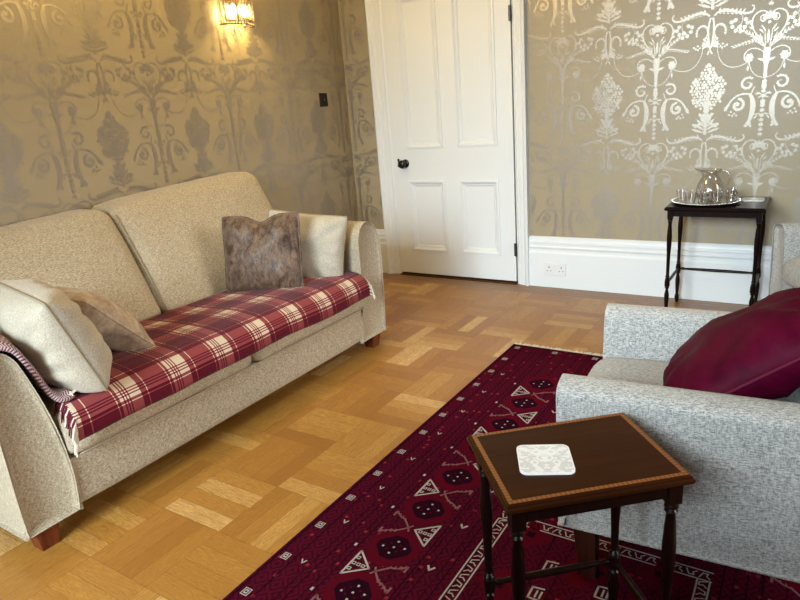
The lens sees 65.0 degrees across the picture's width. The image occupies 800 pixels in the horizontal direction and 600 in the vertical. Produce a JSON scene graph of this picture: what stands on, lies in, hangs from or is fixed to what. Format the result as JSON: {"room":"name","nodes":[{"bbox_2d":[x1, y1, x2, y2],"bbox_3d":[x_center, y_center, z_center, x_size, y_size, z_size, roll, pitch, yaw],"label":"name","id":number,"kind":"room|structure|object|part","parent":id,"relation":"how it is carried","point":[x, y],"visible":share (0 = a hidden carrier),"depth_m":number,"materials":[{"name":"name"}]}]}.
{"room":"living room","nodes":[
{"label":"living room","id":0,"kind":"room"},
{"bbox_2d":[0,0,358,226],"bbox_3d":[-2.074,-0.730,2.317,0.102,2.850,6.275,7,20,32],"label":"wall","id":1,"kind":"structure","parent":0,"point":[102,101],"depth_m":3.41,"materials":[{"name":"beige paper"}]},
{"bbox_2d":[216,0,254,27],"bbox_3d":[-0.953,-1.702,3.712,0.114,0.182,0.260,7,20,32],"label":"wall light","id":2,"kind":"object","parent":1,"relation":"attached to","point":[231,11],"visible":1,"depth_m":3.66,"materials":[{"name":"silver metal"}]},
{"bbox_3d":[-1.046,-1.675,3.627,0.014,0.168,0.012,7,20,32],"label":"crystal rod","id":3,"kind":"part","parent":2,"relation":"part of","materials":[{"name":"clear glass"}]},
{"bbox_3d":[-1.031,-1.675,3.623,0.014,0.168,0.012,7,20,32],"label":"crystal rod","id":4,"kind":"part","parent":2,"relation":"part of","materials":[{"name":"clear glass"}]},
{"bbox_3d":[-1.015,-1.676,3.622,0.014,0.168,0.012,7,20,32],"label":"crystal rod","id":5,"kind":"part","parent":2,"relation":"part of","materials":[{"name":"clear glass"}]},
{"bbox_3d":[-0.999,-1.678,3.623,0.014,0.168,0.012,7,20,32],"label":"crystal rod","id":6,"kind":"part","parent":2,"relation":"part of","materials":[{"name":"clear glass"}]},
{"bbox_3d":[-0.983,-1.681,3.627,0.014,0.168,0.012,7,20,32],"label":"crystal rod","id":7,"kind":"part","parent":2,"relation":"part of","materials":[{"name":"clear glass"}]},
{"bbox_3d":[-0.998,-1.725,3.733,0.012,0.120,0.110,7,20,32],"label":"plate","id":8,"kind":"part","parent":2,"relation":"part of","materials":[{"name":"clear glass"}]},
{"bbox_3d":[-0.966,-1.684,3.634,0.014,0.168,0.012,7,20,32],"label":"crystal rod","id":9,"kind":"part","parent":2,"relation":"part of","materials":[{"name":"clear glass"}]},
{"bbox_3d":[-0.951,-1.688,3.643,0.014,0.168,0.012,7,20,32],"label":"crystal rod","id":10,"kind":"part","parent":2,"relation":"part of","materials":[{"name":"clear glass"}]},
{"bbox_3d":[-0.936,-1.693,3.655,0.014,0.168,0.012,7,20,32],"label":"crystal rod","id":11,"kind":"part","parent":2,"relation":"part of","materials":[{"name":"clear glass"}]},
{"bbox_3d":[-0.923,-1.698,3.668,0.014,0.168,0.012,7,20,32],"label":"crystal rod","id":12,"kind":"part","parent":2,"relation":"part of","materials":[{"name":"clear glass"}]},
{"bbox_3d":[-0.912,-1.704,3.683,0.014,0.168,0.012,7,20,32],"label":"crystal rod","id":13,"kind":"part","parent":2,"relation":"part of","materials":[{"name":"clear glass"}]},
{"bbox_3d":[-0.902,-1.709,3.699,0.014,0.168,0.012,7,20,32],"label":"crystal rod","id":14,"kind":"part","parent":2,"relation":"part of","materials":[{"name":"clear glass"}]},
{"bbox_3d":[-0.895,-1.715,3.716,0.014,0.168,0.012,7,20,32],"label":"crystal rod","id":15,"kind":"part","parent":2,"relation":"part of","materials":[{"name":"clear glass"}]},
{"bbox_3d":[-0.890,-1.721,3.733,0.014,0.168,0.012,7,20,32],"label":"crystal rod","id":16,"kind":"part","parent":2,"relation":"part of","materials":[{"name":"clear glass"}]},
{"bbox_2d":[319,93,327,106],"bbox_3d":[-0.544,-1.434,4.497,0.015,0.092,0.086,7,20,32],"label":"light switch","id":17,"kind":"object","parent":1,"relation":"attached to","point":[323,100],"visible":1,"depth_m":4.49,"materials":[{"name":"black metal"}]},
{"bbox_2d":[0,273,748,599],"bbox_3d":[0.435,0.939,1.230,5.800,0.080,6.275,7,20,32],"label":"floor","id":18,"kind":"structure","parent":0,"point":[193,523],"depth_m":2.44,"materials":[{"name":"brown wood"}]},
{"bbox_2d":[0,172,386,550],"bbox_3d":[-1.054,0.016,2.842,1.079,0.961,1.999,7,20,32],"label":"sofa","id":19,"kind":"object","parent":18,"relation":"on","point":[157,251],"visible":0.57,"depth_m":2.68,"materials":[{"name":"beige fabric"}]},
{"bbox_3d":[-1.541,0.377,2.169,1.030,0.594,0.200,7,20,32],"label":"armrest","id":20,"kind":"part","parent":19,"relation":"part of","materials":[{"name":"beige fabric"}]},
{"bbox_2d":[0,210,161,321],"bbox_3d":[-1.537,-0.044,2.600,0.514,0.516,0.911,7,20,32],"label":"cushion","id":21,"kind":"object","parent":19,"relation":"on","point":[93,250],"depth_m":2.71,"materials":[{"name":"beige fabric"}]},
{"bbox_2d":[36,316,251,453],"bbox_3d":[-1.083,0.284,2.445,0.653,0.198,0.812,7,20,32],"label":"seat cushion","id":22,"kind":"object","parent":19,"relation":"on","point":[119,431],"depth_m":2.20,"materials":[{"name":"fabric"}]},
{"bbox_2d":[91,172,272,312],"bbox_3d":[-1.040,-0.339,3.327,0.509,0.572,0.958,7,20,32],"label":"cushion","id":23,"kind":"object","parent":19,"relation":"on","point":[172,234],"depth_m":3.08,"materials":[{"name":"beige fabric"}]},
{"bbox_2d":[30,270,375,456],"bbox_3d":[-0.792,0.141,2.707,0.541,0.174,1.642,7,20,32],"label":"plaid throw","id":24,"kind":"object","parent":19,"relation":"on","point":[196,340],"visible":0.7,"depth_m":2.48,"materials":[{"name":"fabric"}]},
{"bbox_2d":[0,335,76,402],"bbox_3d":[-1.298,0.198,1.972,0.469,0.275,0.326,7,20,32],"label":"folded blanket","id":25,"kind":"object","parent":24,"relation":"on","point":[60,395],"visible":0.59,"depth_m":1.93,"materials":[{"name":"fabric"}]},
{"bbox_2d":[0,279,112,392],"bbox_3d":[-1.154,0.113,2.069,0.460,0.355,0.288,7,20,32],"label":"cushion","id":26,"kind":"object","parent":24,"relation":"on","point":[51,330],"visible":0.91,"depth_m":1.92,"materials":[{"name":"beige fabric"}]},
{"bbox_2d":[51,285,154,351],"bbox_3d":[-1.166,0.075,2.330,0.420,0.305,0.291,4,19,25],"label":"cushion","id":27,"kind":"object","parent":24,"relation":"on","point":[118,328],"visible":0.41,"depth_m":2.23,"materials":[{"name":"beige fabric"}]},
{"bbox_2d":[222,212,303,291],"bbox_3d":[-0.660,-0.225,3.017,0.384,0.364,0.170,-3,17,6],"label":"cushion","id":28,"kind":"object","parent":24,"relation":"on","point":[266,254],"visible":0.94,"depth_m":2.97,"materials":[{"name":"brown fur"}]},
{"bbox_2d":[268,209,347,276],"bbox_3d":[-0.479,-0.264,3.179,0.457,0.404,0.174,-3,17,7],"label":"cushion","id":29,"kind":"object","parent":24,"relation":"on","point":[323,237],"visible":0.41,"depth_m":3.12,"materials":[{"name":"beige fabric"}]},
{"bbox_2d":[171,289,362,360],"bbox_3d":[-0.650,0.050,3.084,0.652,0.200,0.795,7,20,32],"label":"seat cushion","id":30,"kind":"object","parent":19,"relation":"on","point":[292,342],"depth_m":2.93,"materials":[{"name":"fabric"}]},
{"bbox_3d":[-0.591,-0.148,3.572,1.030,0.625,0.249,7,20,32],"label":"armrest","id":31,"kind":"part","parent":19,"relation":"part of","materials":[{"name":"beige fabric"}]},
{"bbox_2d":[222,342,799,599],"bbox_3d":[0.381,0.801,1.536,1.644,0.009,3.468,7,20,32],"label":"rug","id":32,"kind":"object","parent":18,"relation":"on","point":[409,528],"visible":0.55,"depth_m":1.87,"materials":[{"name":"red fabric"}]},
{"bbox_2d":[467,412,695,599],"bbox_3d":[0.364,0.570,1.331,0.360,0.556,0.268,-7,17,-7],"label":"side table","id":33,"kind":"object","parent":32,"relation":"on","point":[617,464],"visible":1,"depth_m":1.21,"materials":[{"name":"brown wood"}]},
{"bbox_3d":[0.198,0.567,1.415,0.027,0.537,0.027,-7,17,-7],"label":"leg","id":34,"kind":"part","parent":33,"relation":"part of","materials":[{"name":"brown wood"}]},
{"bbox_3d":[0.231,0.626,1.214,0.027,0.537,0.027,-7,17,-7],"label":"leg","id":35,"kind":"part","parent":33,"relation":"part of","materials":[{"name":"brown wood"}]},
{"bbox_2d":[517,444,574,474],"bbox_3d":[0.284,0.312,1.233,0.104,0.004,0.104,-3,17,7],"label":"coaster","id":36,"kind":"object","parent":33,"relation":"on","point":[545,459],"visible":1,"depth_m":1.23,"materials":[{"name":"white"}]},
{"bbox_3d":[0.498,0.530,1.453,0.027,0.537,0.027,-7,17,-7],"label":"leg","id":37,"kind":"part","parent":33,"relation":"part of","materials":[{"name":"brown wood"}]},
{"bbox_3d":[0.530,0.590,1.252,0.027,0.537,0.027,-7,17,-7],"label":"leg","id":38,"kind":"part","parent":33,"relation":"part of","materials":[{"name":"brown wood"}]},
{"bbox_2d":[556,303,799,582],"bbox_3d":[0.921,0.265,1.641,0.910,0.866,0.710,5,19,28],"label":"armchair","id":39,"kind":"object","parent":32,"relation":"on","point":[741,510],"visible":0.78,"depth_m":1.43,"materials":[{"name":"grey fabric"}]},
{"bbox_3d":[0.496,0.650,1.675,0.063,0.180,0.060,5,19,28],"label":"leg","id":40,"kind":"part","parent":39,"relation":"part of","materials":[{"name":"brown wood"}]},
{"bbox_3d":[1.054,0.241,1.895,0.840,0.407,0.148,5,19,28],"label":"armrest","id":41,"kind":"part","parent":39,"relation":"part of","materials":[{"name":"grey fabric"}]},
{"bbox_2d":[587,357,799,402],"bbox_3d":[0.828,0.323,1.715,0.686,0.170,0.459,5,19,28],"label":"seat cushion","id":42,"kind":"object","parent":39,"relation":"on","point":[646,370],"depth_m":1.86,"materials":[{"name":"grey fabric"}]},
{"bbox_2d":[663,287,799,399],"bbox_3d":[0.885,0.132,1.581,0.401,0.342,0.459,4,19,27],"label":"cushion","id":43,"kind":"object","parent":39,"relation":"on","point":[753,350],"visible":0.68,"depth_m":1.44,"materials":[{"name":"red fabric"}]},
{"bbox_2d":[664,196,770,306],"bbox_3d":[1.726,-0.225,3.448,0.470,0.630,0.385,7,20,32],"label":"side table","id":44,"kind":"object","parent":18,"relation":"on","point":[742,209],"visible":0.88,"depth_m":3.30,"materials":[{"name":"brown wood"}]},
{"bbox_3d":[1.464,-0.188,3.431,0.027,0.612,0.027,7,20,32],"label":"leg","id":45,"kind":"part","parent":44,"relation":"part of","materials":[{"name":"brown wood"}]},
{"bbox_3d":[1.640,-0.283,3.692,0.027,0.612,0.027,7,20,32],"label":"leg","id":46,"kind":"part","parent":44,"relation":"part of","materials":[{"name":"brown wood"}]},
{"bbox_2d":[671,194,740,206],"bbox_3d":[1.637,-0.532,3.364,0.338,0.017,0.337,7,20,32],"label":"tray","id":47,"kind":"object","parent":44,"relation":"on","point":[690,198],"visible":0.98,"depth_m":3.38,"materials":[{"name":"silver metal"}]},
{"bbox_2d":[694,168,730,201],"bbox_3d":[1.665,-0.621,3.370,0.144,0.173,0.144,-8,18,-12],"label":"glass jug","id":48,"kind":"object","parent":47,"relation":"on","point":[702,199],"visible":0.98,"depth_m":3.37,"materials":[{"name":"clear glass"}]},
{"bbox_2d":[741,197,764,200],"bbox_3d":[1.873,-0.534,3.330,0.105,0.004,0.105,6,20,30],"label":"coaster","id":49,"kind":"object","parent":44,"relation":"on","point":[744,198],"visible":1,"depth_m":3.33,"materials":[{"name":"white"}]},
{"bbox_3d":[1.812,-0.149,3.210,0.027,0.612,0.027,7,20,32],"label":"leg","id":50,"kind":"part","parent":44,"relation":"part of","materials":[{"name":"brown wood"}]},
{"bbox_3d":[1.988,-0.244,3.471,0.027,0.612,0.027,7,20,32],"label":"leg","id":51,"kind":"part","parent":44,"relation":"part of","materials":[{"name":"brown wood"}]},
{"bbox_2d":[768,222,799,294],"bbox_3d":[2.208,-0.164,2.689,0.910,0.866,0.710,-4,17,4],"label":"armchair","id":52,"kind":"object","parent":18,"relation":"on","point":[785,251],"visible":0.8,"depth_m":2.94,"materials":[{"name":"grey fabric"}]},
{"bbox_2d":[783,257,799,287],"bbox_3d":[2.102,-0.091,2.717,0.686,0.170,0.459,-4,17,4],"label":"cushion","id":53,"kind":"object","parent":52,"relation":"on","point":[791,265],"depth_m":2.86,"materials":[{"name":"beige fabric"}]},
{"bbox_2d":[338,0,799,245],"bbox_3d":[1.975,-1.348,3.247,5.600,2.850,0.102,7,20,32],"label":"wall","id":54,"kind":"structure","parent":0,"point":[627,98],"depth_m":3.65,"materials":[{"name":"beige paper"}]},
{"bbox_2d":[376,229,387,272],"bbox_3d":[-0.193,-0.392,4.983,0.238,0.345,0.025,7,20,32],"label":"baseboard","id":55,"kind":"structure","parent":54,"relation":"attached to","point":[381,234],"depth_m":4.92,"materials":[{"name":"white paint"}]},
{"bbox_2d":[364,0,402,273],"bbox_3d":[-0.119,-1.199,4.626,0.112,2.080,0.046,7,20,32],"label":"trim","id":56,"kind":"structure","parent":54,"relation":"attached to","point":[372,7],"depth_m":4.61,"materials":[{"name":"white paint"}]},
{"bbox_2d":[380,0,517,280],"bbox_3d":[0.331,-1.153,4.332,0.962,2.059,0.112,7,20,32],"label":"door","id":57,"kind":"structure","parent":54,"relation":"in","point":[449,63],"depth_m":4.34,"materials":[{"name":"white paint"}]},
{"bbox_3d":[0.022,-0.990,4.575,0.062,0.062,0.072,7,20,32],"label":"knob","id":58,"kind":"part","parent":57,"relation":"part of","materials":[{"name":"black metal"}]},
{"bbox_3d":[0.136,-1.565,4.336,0.305,1.012,0.023,7,20,32],"label":"panel","id":59,"kind":"part","parent":57,"relation":"part of","materials":[{"name":"white paint"}]},
{"bbox_3d":[0.213,-0.617,4.629,0.305,0.527,0.023,7,20,32],"label":"panel","id":60,"kind":"part","parent":57,"relation":"part of","materials":[{"name":"white paint"}]},
{"bbox_3d":[0.484,-1.525,4.115,0.305,1.012,0.023,7,20,32],"label":"panel","id":61,"kind":"part","parent":57,"relation":"part of","materials":[{"name":"white paint"}]},
{"bbox_3d":[0.562,-0.577,4.408,0.305,0.527,0.023,7,20,32],"label":"panel","id":62,"kind":"part","parent":57,"relation":"part of","materials":[{"name":"white paint"}]},
{"bbox_2d":[401,272,517,284],"bbox_3d":[0.442,-0.176,4.689,0.960,0.006,0.135,7,20,32],"label":"threshold","id":63,"kind":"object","parent":54,"relation":"attached to","point":[403,273],"depth_m":4.63,"materials":[{"name":"brown wood"}]},
{"bbox_2d":[511,0,529,285],"bbox_3d":[0.775,-1.097,4.059,0.095,2.080,0.046,7,20,32],"label":"trim","id":64,"kind":"structure","parent":54,"relation":"attached to","point":[519,35],"depth_m":4.06,"materials":[{"name":"white paint"}]},
{"bbox_2d":[545,262,565,275],"bbox_3d":[1.037,-0.204,4.197,0.146,0.086,0.012,7,20,32],"label":"wall socket","id":65,"kind":"object","parent":54,"relation":"attached to","point":[556,269],"visible":1,"depth_m":4.19,"materials":[{"name":"white plastic"}]},
{"bbox_2d":[529,236,771,304],"bbox_3d":[2.641,-0.069,3.186,4.170,0.345,0.025,7,20,32],"label":"baseboard","id":66,"kind":"structure","parent":54,"relation":"attached to","point":[635,267],"depth_m":3.88,"materials":[{"name":"white paint"}]}
]}

